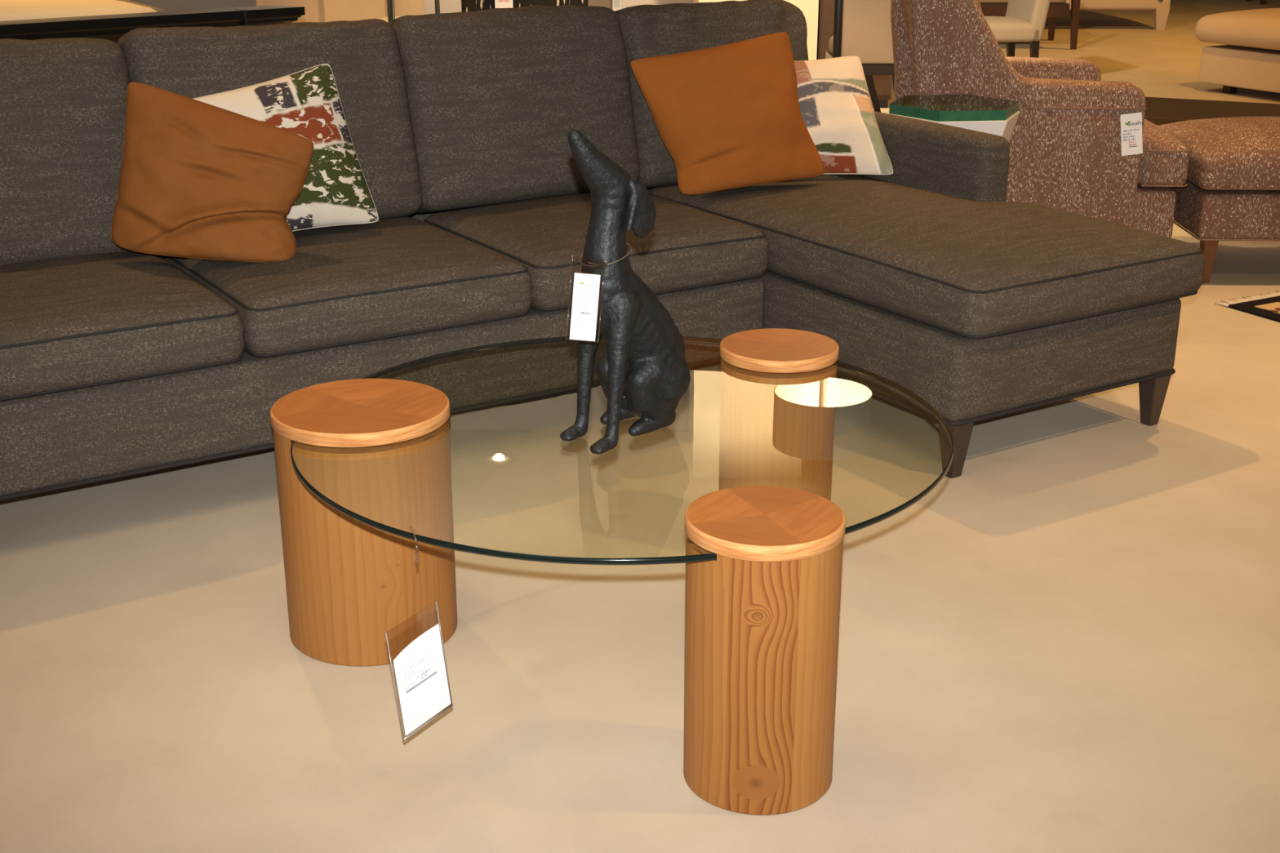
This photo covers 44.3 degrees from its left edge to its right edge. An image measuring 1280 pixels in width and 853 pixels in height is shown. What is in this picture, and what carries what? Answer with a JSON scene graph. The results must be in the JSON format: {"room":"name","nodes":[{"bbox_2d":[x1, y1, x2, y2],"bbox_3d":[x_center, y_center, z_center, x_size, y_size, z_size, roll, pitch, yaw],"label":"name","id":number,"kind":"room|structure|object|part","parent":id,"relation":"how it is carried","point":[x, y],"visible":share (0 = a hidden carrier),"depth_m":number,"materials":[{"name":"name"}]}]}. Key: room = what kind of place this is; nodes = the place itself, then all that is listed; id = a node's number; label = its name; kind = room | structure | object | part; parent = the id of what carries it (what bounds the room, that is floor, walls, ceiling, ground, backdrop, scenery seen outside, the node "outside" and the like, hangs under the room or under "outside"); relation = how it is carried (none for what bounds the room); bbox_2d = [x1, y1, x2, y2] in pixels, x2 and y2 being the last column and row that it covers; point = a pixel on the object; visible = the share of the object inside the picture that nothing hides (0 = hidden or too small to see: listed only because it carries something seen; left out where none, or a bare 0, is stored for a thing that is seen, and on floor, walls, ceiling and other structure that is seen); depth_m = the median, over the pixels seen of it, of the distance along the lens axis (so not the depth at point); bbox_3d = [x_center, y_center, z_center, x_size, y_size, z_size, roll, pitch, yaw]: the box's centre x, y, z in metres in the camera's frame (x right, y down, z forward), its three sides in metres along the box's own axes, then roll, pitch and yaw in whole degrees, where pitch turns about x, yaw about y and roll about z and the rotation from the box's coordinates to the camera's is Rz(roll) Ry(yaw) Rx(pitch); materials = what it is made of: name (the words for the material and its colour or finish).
{"room":"store","nodes":[
{"label":"store","id":0,"kind":"room"},
{"bbox_2d":[128,0,693,14],"bbox_3d":[-3.994,-3.619,9.511,10.020,3.100,0.150,0,19,0],"label":"wall","id":1,"kind":"structure","parent":0,"point":[446,6],"depth_m":9.78,"materials":[{"name":"grey paint"}]},
{"bbox_2d":[256,0,324,22],"bbox_3d":[-1.859,-2.417,9.109,0.390,1.100,1.390,0,19,0],"label":"trim","id":2,"kind":"structure","parent":1,"relation":"attached to","point":[313,9],"depth_m":8.43,"materials":[{"name":"beige paint"}]},
{"bbox_2d":[324,0,423,22],"bbox_3d":[-1.504,-2.392,9.039,0.320,1.100,1.540,0,19,0],"label":"trim","id":3,"kind":"structure","parent":1,"relation":"attached to","point":[334,10],"depth_m":8.30,"materials":[{"name":"beige paint"}]},
{"bbox_2d":[693,0,818,60],"bbox_3d":[0.671,-3.444,9.013,0.680,3.100,0.890,0,19,0],"label":"trim","id":4,"kind":"structure","parent":1,"relation":"attached to","point":[809,8],"depth_m":8.94,"materials":[{"name":"beige paint"}]},
{"bbox_2d":[0,0,1279,852],"bbox_3d":[2.496,-1.896,9.406,23.000,0.080,25.000,0,19,0],"label":"floor","id":5,"kind":"structure","parent":0,"point":[1069,642],"depth_m":2.83,"materials":[{"name":"beige concrete"}]},
{"bbox_2d":[0,0,305,43],"bbox_3d":[-2.595,-1.014,5.213,2.152,1.050,2.214,-16,25,-38],"label":"table","id":6,"kind":"object","parent":5,"relation":"on","point":[26,20],"visible":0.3,"depth_m":4.69,"materials":[{"name":"black paint"}]},
{"bbox_2d":[0,0,156,21],"bbox_3d":[-2.722,-1.147,5.077,1.750,0.491,1.975,-16,25,-38],"label":"bedspread","id":7,"kind":"object","parent":6,"relation":"on","point":[10,10],"depth_m":4.73,"materials":[{"name":"beige fabric"}]},
{"bbox_2d":[386,0,395,22],"bbox_3d":[-0.936,-1.358,5.989,0.200,1.180,0.200,0,19,0],"label":"post","id":8,"kind":"object","parent":5,"relation":"on","point":[390,3],"visible":0.02,"depth_m":5.91,"materials":[{"name":"black metal"}]},
{"bbox_2d":[376,14,417,22],"bbox_3d":[-0.903,-1.401,6.822,0.480,0.707,0.480,0,19,0],"label":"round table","id":9,"kind":"object","parent":5,"relation":"on","point":[385,19],"visible":0.02,"depth_m":6.75,"materials":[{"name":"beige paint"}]},
{"bbox_2d":[435,0,439,13],"bbox_3d":[-0.898,-1.724,7.027,0.200,1.180,0.200,0,19,0],"label":"post","id":10,"kind":"object","parent":5,"relation":"on","point":[437,2],"visible":0.02,"depth_m":6.97,"materials":[{"name":"black metal"}]},
{"bbox_2d":[461,0,588,11],"bbox_3d":[-0.528,-1.806,7.528,0.579,1.000,0.600,0,19,0],"label":"chair","id":11,"kind":"object","parent":5,"relation":"on","point":[466,5],"visible":0.02,"depth_m":7.17,"materials":[{"name":"brown wood"}]},
{"bbox_2d":[494,0,513,8],"bbox_3d":[-0.618,-1.976,7.128,0.082,0.155,0.002,0,19,0],"label":"price tag","id":12,"kind":"object","parent":11,"relation":"hanging from","point":[498,3],"visible":0.97,"depth_m":7.15,"materials":[{"name":"white paper"}]},
{"bbox_2d":[587,0,613,9],"bbox_3d":[-0.278,-1.979,8.050,0.290,0.980,0.500,0,19,0],"label":"chair","id":13,"kind":"object","parent":5,"relation":"on","point":[607,3],"visible":0.02,"depth_m":7.75,"materials":[{"name":"fabric"}]},
{"bbox_2d":[612,0,621,10],"bbox_3d":[-0.113,-2.083,7.716,0.043,0.081,0.002,0,19,0],"label":"price tag","id":14,"kind":"object","parent":13,"relation":"attached to","point":[616,4],"visible":0.99,"depth_m":7.72,"materials":[{"name":"white paper"}]},
{"bbox_2d":[0,0,1204,500],"bbox_3d":[-0.324,-0.427,3.679,2.956,0.963,1.714,-12,23,-30],"label":"sectional sofa","id":15,"kind":"object","parent":5,"relation":"on","point":[116,362],"visible":0.8,"depth_m":3.66,"materials":[{"name":"grey fabric"}]},
{"bbox_2d":[0,37,133,265],"bbox_3d":[-1.490,-0.605,3.575,0.688,0.527,0.306,-12,23,-30],"label":"cushion","id":16,"kind":"object","parent":15,"relation":"on","point":[63,101],"depth_m":3.56,"materials":[{"name":"grey fabric"}]},
{"bbox_2d":[0,251,244,398],"bbox_3d":[-1.272,-0.229,3.346,0.687,0.150,0.676,-12,23,-30],"label":"seat cushion","id":17,"kind":"object","parent":15,"relation":"on","point":[73,324],"depth_m":3.19,"materials":[{"name":"grey fabric"}]},
{"bbox_2d":[111,81,313,262],"bbox_3d":[-0.961,-0.568,3.521,0.447,0.384,0.218,0,19,0],"label":"throw pillow","id":18,"kind":"object","parent":15,"relation":"on","point":[198,180],"visible":1,"depth_m":3.48,"materials":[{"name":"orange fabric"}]},
{"bbox_2d":[116,18,422,218],"bbox_3d":[-0.910,-0.739,3.920,0.692,0.522,0.303,-12,23,-30],"label":"cushion","id":19,"kind":"object","parent":15,"relation":"on","point":[373,62],"depth_m":3.90,"materials":[{"name":"grey fabric"}]},
{"bbox_2d":[192,63,378,231],"bbox_3d":[-0.846,-0.656,3.734,0.406,0.375,0.184,-13,23,-33],"label":"throw pillow","id":20,"kind":"object","parent":15,"relation":"on","point":[306,103],"visible":0.59,"depth_m":3.73,"materials":[{"name":"multicoloured fabric"}]},
{"bbox_2d":[162,216,532,356],"bbox_3d":[-0.695,-0.353,3.692,0.685,0.152,0.676,-12,23,-30],"label":"seat cushion","id":21,"kind":"object","parent":15,"relation":"on","point":[389,282],"depth_m":3.48,"materials":[{"name":"grey fabric"}]},
{"bbox_3d":[-0.715,-0.626,4.347,2.805,0.626,0.120,-12,23,-30],"label":"frame","id":22,"kind":"part","parent":15,"relation":"part of","materials":[{"name":"grey fabric"}]},
{"bbox_2d":[388,4,639,213],"bbox_3d":[-0.337,-0.865,4.262,0.674,0.525,0.307,-12,23,-30],"label":"cushion","id":23,"kind":"object","parent":15,"relation":"on","point":[495,97],"depth_m":4.14,"materials":[{"name":"grey fabric"}]},
{"bbox_2d":[426,192,768,311],"bbox_3d":[-0.121,-0.475,4.037,0.681,0.152,0.676,-12,23,-30],"label":"seat cushion","id":24,"kind":"object","parent":15,"relation":"on","point":[691,249],"depth_m":3.87,"materials":[{"name":"grey fabric"}]},
{"bbox_2d":[614,0,808,187],"bbox_3d":[0.213,-0.976,4.596,0.636,0.524,0.304,-12,23,-30],"label":"cushion","id":25,"kind":"object","parent":15,"relation":"on","point":[646,30],"depth_m":4.42,"materials":[{"name":"grey fabric"}]},
{"bbox_2d":[631,31,824,194],"bbox_3d":[0.246,-0.846,4.240,0.531,0.407,0.178,-7,21,-20],"label":"throw pillow","id":26,"kind":"object","parent":15,"relation":"on","point":[727,116],"visible":1,"depth_m":4.20,"materials":[{"name":"orange fabric"}]},
{"bbox_2d":[794,55,893,174],"bbox_3d":[0.493,-0.872,4.442,0.405,0.311,0.215,-6,20,-15],"label":"throw pillow","id":27,"kind":"object","parent":15,"relation":"on","point":[837,113],"visible":0.48,"depth_m":4.43,"materials":[{"name":"multicoloured fabric"}]},
{"bbox_2d":[648,173,1204,338],"bbox_3d":[0.682,-0.509,4.124,0.778,0.159,1.384,-12,23,-30],"label":"cushion","id":28,"kind":"object","parent":15,"relation":"on","point":[924,255],"depth_m":3.73,"materials":[{"name":"grey fabric"}]},
{"bbox_3d":[0.684,-0.756,4.631,0.111,0.331,1.020,-12,23,-30],"label":"arm","id":29,"kind":"part","parent":15,"relation":"part of"},
{"bbox_3d":[0.714,0.044,3.575,0.059,0.144,0.059,-12,23,-30],"label":"leg","id":30,"kind":"part","parent":15,"relation":"part of","materials":[{"name":"brown wood"}]},
{"bbox_3d":[1.273,-0.075,3.912,0.059,0.144,0.059,-12,23,-30],"label":"leg","id":31,"kind":"part","parent":15,"relation":"part of","materials":[{"name":"brown wood"}]},
{"bbox_2d":[270,328,953,815],"bbox_3d":[-0.054,0.179,2.764,1.169,0.430,1.132,0,19,0],"label":"coffee table","id":32,"kind":"object","parent":5,"relation":"on","point":[363,465],"visible":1,"depth_m":2.63,"materials":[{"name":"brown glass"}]},
{"bbox_3d":[-0.485,-0.027,2.737,0.307,0.024,0.307,0,19,0],"label":"lid","id":33,"kind":"part","parent":32,"relation":"part of","materials":[{"name":"brown wood"}]},
{"bbox_2d":[385,601,453,740],"bbox_3d":[-0.331,0.296,2.288,0.046,0.294,0.118,11,22,29],"label":"price tag","id":34,"kind":"object","parent":32,"relation":"hanging from","point":[421,675],"visible":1,"depth_m":2.31,"materials":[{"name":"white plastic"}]},
{"bbox_3d":[-0.030,0.002,2.708,1.119,0.011,1.119,0,19,0],"label":"glass","id":35,"kind":"part","parent":32,"relation":"part of","materials":[{"name":"clear glass"}]},
{"bbox_2d":[560,128,690,454],"bbox_3d":[-0.019,-0.237,2.583,0.154,0.522,0.252,14,24,35],"label":"statue","id":36,"kind":"object","parent":32,"relation":"on","point":[642,372],"visible":0.97,"depth_m":2.54,"materials":[{"name":"black paint"}]},
{"bbox_2d":[569,243,631,341],"bbox_3d":[-0.062,-0.222,2.498,0.084,0.139,0.172,3,20,8],"label":"price tag","id":37,"kind":"object","parent":36,"relation":"hanging from","point":[586,286],"visible":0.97,"depth_m":2.43,"materials":[{"name":"white paper"}]},
{"bbox_3d":[0.180,0.341,2.342,0.227,0.406,0.227,0,19,0],"label":"drum leg","id":38,"kind":"part","parent":32,"relation":"part of","materials":[{"name":"brown wood"}]},
{"bbox_3d":[0.180,0.138,2.270,0.231,0.024,0.231,0,19,0],"label":"lid","id":39,"kind":"part","parent":32,"relation":"part of","materials":[{"name":"brown wood"}]},
{"bbox_3d":[0.273,0.053,3.158,0.227,0.406,0.227,0,19,0],"label":"drum leg","id":40,"kind":"part","parent":32,"relation":"part of","materials":[{"name":"brown wood"}]},
{"bbox_3d":[0.273,-0.150,3.086,0.232,0.024,0.232,0,19,0],"label":"lid","id":41,"kind":"part","parent":32,"relation":"part of","materials":[{"name":"brown wood"}]},
{"bbox_2d":[832,0,843,57],"bbox_3d":[0.759,-1.672,5.985,0.406,1.775,0.406,0,19,0],"label":"floor lamp","id":42,"kind":"object","parent":5,"relation":"on","point":[838,5],"visible":0.08,"depth_m":6.03,"materials":[{"name":"black metal"}]},
{"bbox_2d":[816,0,891,107],"bbox_3d":[1.241,-2.527,9.121,0.430,1.300,0.456,0,19,0],"label":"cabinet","id":43,"kind":"object","parent":5,"relation":"on","point":[882,83],"visible":0.24,"depth_m":9.03,"materials":[{"name":"brown wood"}]},
{"bbox_3d":[1.139,-2.485,8.926,0.205,1.190,0.018,0,19,0],"label":"door","id":44,"kind":"part","parent":43,"relation":"part of","materials":[{"name":"brown wood"}]},
{"bbox_3d":[1.349,-2.485,8.927,0.205,1.190,0.018,0,19,0],"label":"door","id":45,"kind":"part","parent":43,"relation":"part of","materials":[{"name":"brown wood"}]},
{"bbox_2d":[825,0,894,111],"bbox_3d":[1.116,-1.934,7.651,0.349,1.160,0.612,0,19,0],"label":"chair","id":46,"kind":"object","parent":5,"relation":"on","point":[866,34],"visible":0.64,"depth_m":7.38,"materials":[{"name":"fabric"}]},
{"bbox_3d":[1.082,-1.858,7.722,0.260,0.109,0.500,0,19,0],"label":"seat","id":47,"kind":"part","parent":46,"relation":"part of","materials":[{"name":"fabric"}]},
{"bbox_3d":[1.077,-2.069,7.365,0.268,0.715,0.163,0,19,0],"label":"backrest","id":48,"kind":"part","parent":46,"relation":"part of","materials":[{"name":"fabric"}]},
{"bbox_3d":[1.194,-1.663,8.025,0.182,0.400,0.050,-6,20,-17],"label":"leg","id":49,"kind":"part","parent":46,"relation":"part of","materials":[{"name":"brown wood"}]},
{"bbox_3d":[1.239,-1.482,7.514,0.104,0.400,0.044,0,19,0],"label":"leg","id":50,"kind":"part","parent":46,"relation":"part of","materials":[{"name":"brown wood"}]},
{"bbox_2d":[888,93,1020,142],"bbox_3d":[0.966,-0.696,4.935,0.421,0.634,0.366,-2,20,-7],"label":"side table","id":51,"kind":"object","parent":5,"relation":"on","point":[995,116],"visible":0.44,"depth_m":4.73,"materials":[{"name":"green glass"}]},
{"bbox_3d":[0.966,-0.981,4.835,0.410,0.030,0.355,-2,20,-7],"label":"glass","id":52,"kind":"part","parent":51,"relation":"part of","materials":[{"name":"green glass"}]},
{"bbox_2d":[984,0,1050,57],"bbox_3d":[2.293,-2.700,10.136,0.656,0.950,0.520,-2,20,-7],"label":"dining chair","id":53,"kind":"object","parent":5,"relation":"on","point":[1024,20],"visible":0.62,"depth_m":9.96,"materials":[{"name":"grey fabric"}]},
{"bbox_3d":[2.464,-2.474,10.473,0.061,0.300,0.048,-2,20,-7],"label":"leg","id":54,"kind":"part","parent":53,"relation":"part of","materials":[{"name":"brown wood"}]},
{"bbox_3d":[2.246,-2.578,10.173,0.560,0.135,0.520,-2,20,-7],"label":"seat","id":55,"kind":"part","parent":53,"relation":"part of","materials":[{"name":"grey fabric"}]},
{"bbox_3d":[2.524,-2.841,10.116,0.191,0.670,0.520,-2,20,-7],"label":"backrest","id":56,"kind":"part","parent":53,"relation":"part of","materials":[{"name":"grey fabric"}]},
{"bbox_3d":[2.517,-2.329,10.061,0.061,0.300,0.048,-2,20,-7],"label":"leg","id":57,"kind":"part","parent":53,"relation":"part of","materials":[{"name":"brown wood"}]},
{"bbox_2d":[979,0,1080,49],"bbox_3d":[2.967,-3.489,12.370,0.825,0.950,0.730,0,19,0],"label":"accent chair","id":58,"kind":"object","parent":5,"relation":"on","point":[1057,8],"visible":0.47,"depth_m":12.12,"materials":[{"name":"beige fabric"}]},
{"bbox_3d":[2.940,-3.478,12.385,0.690,0.240,0.670,0,19,0],"label":"seat","id":59,"kind":"part","parent":58,"relation":"part of","materials":[{"name":"beige fabric"}]},
{"bbox_3d":[2.940,-3.316,12.437,0.730,0.100,0.680,0,19,0],"label":"seat rail","id":60,"kind":"part","parent":58,"relation":"part of","materials":[{"name":"brown wood"}]},
{"bbox_3d":[3.345,-3.439,12.725,0.068,0.620,0.094,0,19,0],"label":"leg","id":61,"kind":"part","parent":58,"relation":"part of","materials":[{"name":"brown wood"}]},
{"bbox_3d":[3.345,-3.226,12.121,0.069,0.620,0.084,0,19,0],"label":"leg","id":62,"kind":"part","parent":58,"relation":"part of","materials":[{"name":"brown wood"}]},
{"bbox_2d":[890,0,1191,237],"bbox_3d":[1.339,-1.108,5.433,0.947,1.080,0.765,1,19,3],"label":"armchair","id":63,"kind":"object","parent":5,"relation":"on","point":[1065,148],"visible":0.49,"depth_m":5.10,"materials":[{"name":"fabric"}]},
{"bbox_3d":[1.069,-1.255,5.399,0.406,0.780,0.560,1,19,3],"label":"backrest","id":64,"kind":"part","parent":63,"relation":"part of","materials":[{"name":"fabric"}]},
{"bbox_3d":[1.279,-1.286,5.718,0.769,0.926,0.115,1,19,3],"label":"panel","id":65,"kind":"part","parent":63,"relation":"part of","materials":[{"name":"fabric"}]},
{"bbox_2d":[1120,79,1142,155],"bbox_3d":[1.577,-0.990,5.044,0.084,0.241,0.032,0,19,0],"label":"price tag","id":66,"kind":"object","parent":63,"relation":"hanging from","point":[1131,143],"visible":1,"depth_m":5.04,"materials":[{"name":"white paper"}]},
{"bbox_3d":[1.325,-0.819,5.538,0.915,0.165,0.720,1,19,3],"label":"seat","id":67,"kind":"part","parent":63,"relation":"part of","materials":[{"name":"fabric"}]},
{"bbox_2d":[1137,119,1189,185],"bbox_3d":[1.479,-0.989,5.470,0.665,0.180,0.742,1,19,3],"label":"seat cushion","id":68,"kind":"object","parent":63,"relation":"on","point":[1164,160],"depth_m":5.12,"materials":[{"name":"fabric"}]},
{"bbox_2d":[1065,0,1170,30],"bbox_3d":[3.844,-4.027,13.968,1.480,0.900,0.980,0,19,0],"label":"sofa","id":69,"kind":"object","parent":5,"relation":"on","point":[1160,10],"visible":0.52,"depth_m":13.59,"materials":[{"name":"fabric"}]},
{"bbox_3d":[4.519,-3.549,13.681,0.120,0.190,0.120,0,19,0],"label":"leg","id":70,"kind":"part","parent":69,"relation":"part of","materials":[{"name":"wood"}]},
{"bbox_2d":[1144,96,1279,124],"bbox_3d":[2.617,-1.121,6.551,1.240,0.360,0.640,8,21,23],"label":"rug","id":71,"kind":"object","parent":5,"relation":"on","point":[1159,111],"visible":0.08,"depth_m":6.59,"materials":[{"name":"brown carpet"}]},
{"bbox_2d":[1158,116,1279,283],"bbox_3d":[2.196,-0.806,5.450,0.718,0.500,0.643,0,19,1],"label":"ottoman","id":72,"kind":"object","parent":5,"relation":"on","point":[1232,193],"visible":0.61,"depth_m":5.18,"materials":[{"name":"fabric"}]},
{"bbox_3d":[1.897,-0.558,5.264,0.048,0.155,0.048,0,19,1],"label":"leg","id":73,"kind":"part","parent":72,"relation":"part of","materials":[{"name":"brown wood"}]},
{"bbox_2d":[1158,116,1279,190],"bbox_3d":[2.196,-0.956,5.397,0.718,0.182,0.643,0,19,1],"label":"cushion","id":74,"kind":"object","parent":72,"relation":"on","point":[1231,153],"depth_m":5.14,"materials":[{"name":"fabric"}]},
{"bbox_2d":[1194,8,1279,93],"bbox_3d":[4.084,-2.282,9.613,0.930,0.510,1.080,-11,22,-29],"label":"ottoman","id":75,"kind":"object","parent":5,"relation":"on","point":[1251,58],"visible":1,"depth_m":9.54,"materials":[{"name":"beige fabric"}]},
{"bbox_2d":[1194,8,1279,50],"bbox_3d":[4.084,-2.424,9.563,0.930,0.210,1.080,-11,22,-29],"label":"cushion","id":76,"kind":"object","parent":75,"relation":"on","point":[1253,29],"depth_m":9.52,"materials":[{"name":"beige fabric"}]},
{"bbox_2d":[1213,289,1279,322],"bbox_3d":[2.351,-0.237,4.571,0.460,0.010,1.365,-10,22,-27],"label":"rug","id":77,"kind":"object","parent":5,"relation":"on","point":[1264,305],"visible":1,"depth_m":4.98,"materials":[{"name":"black fabric"}]},
{"bbox_2d":[1245,0,1266,4],"bbox_3d":[6.693,-4.684,16.430,0.510,0.500,0.500,0,19,0],"label":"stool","id":78,"kind":"object","parent":5,"relation":"on","point":[1262,2],"visible":1,"depth_m":16.30,"materials":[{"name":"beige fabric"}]},
{"bbox_3d":[6.486,-4.585,16.253,0.095,0.430,0.080,0,19,0],"label":"leg","id":79,"kind":"part","parent":78,"relation":"part of","materials":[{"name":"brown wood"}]}
]}

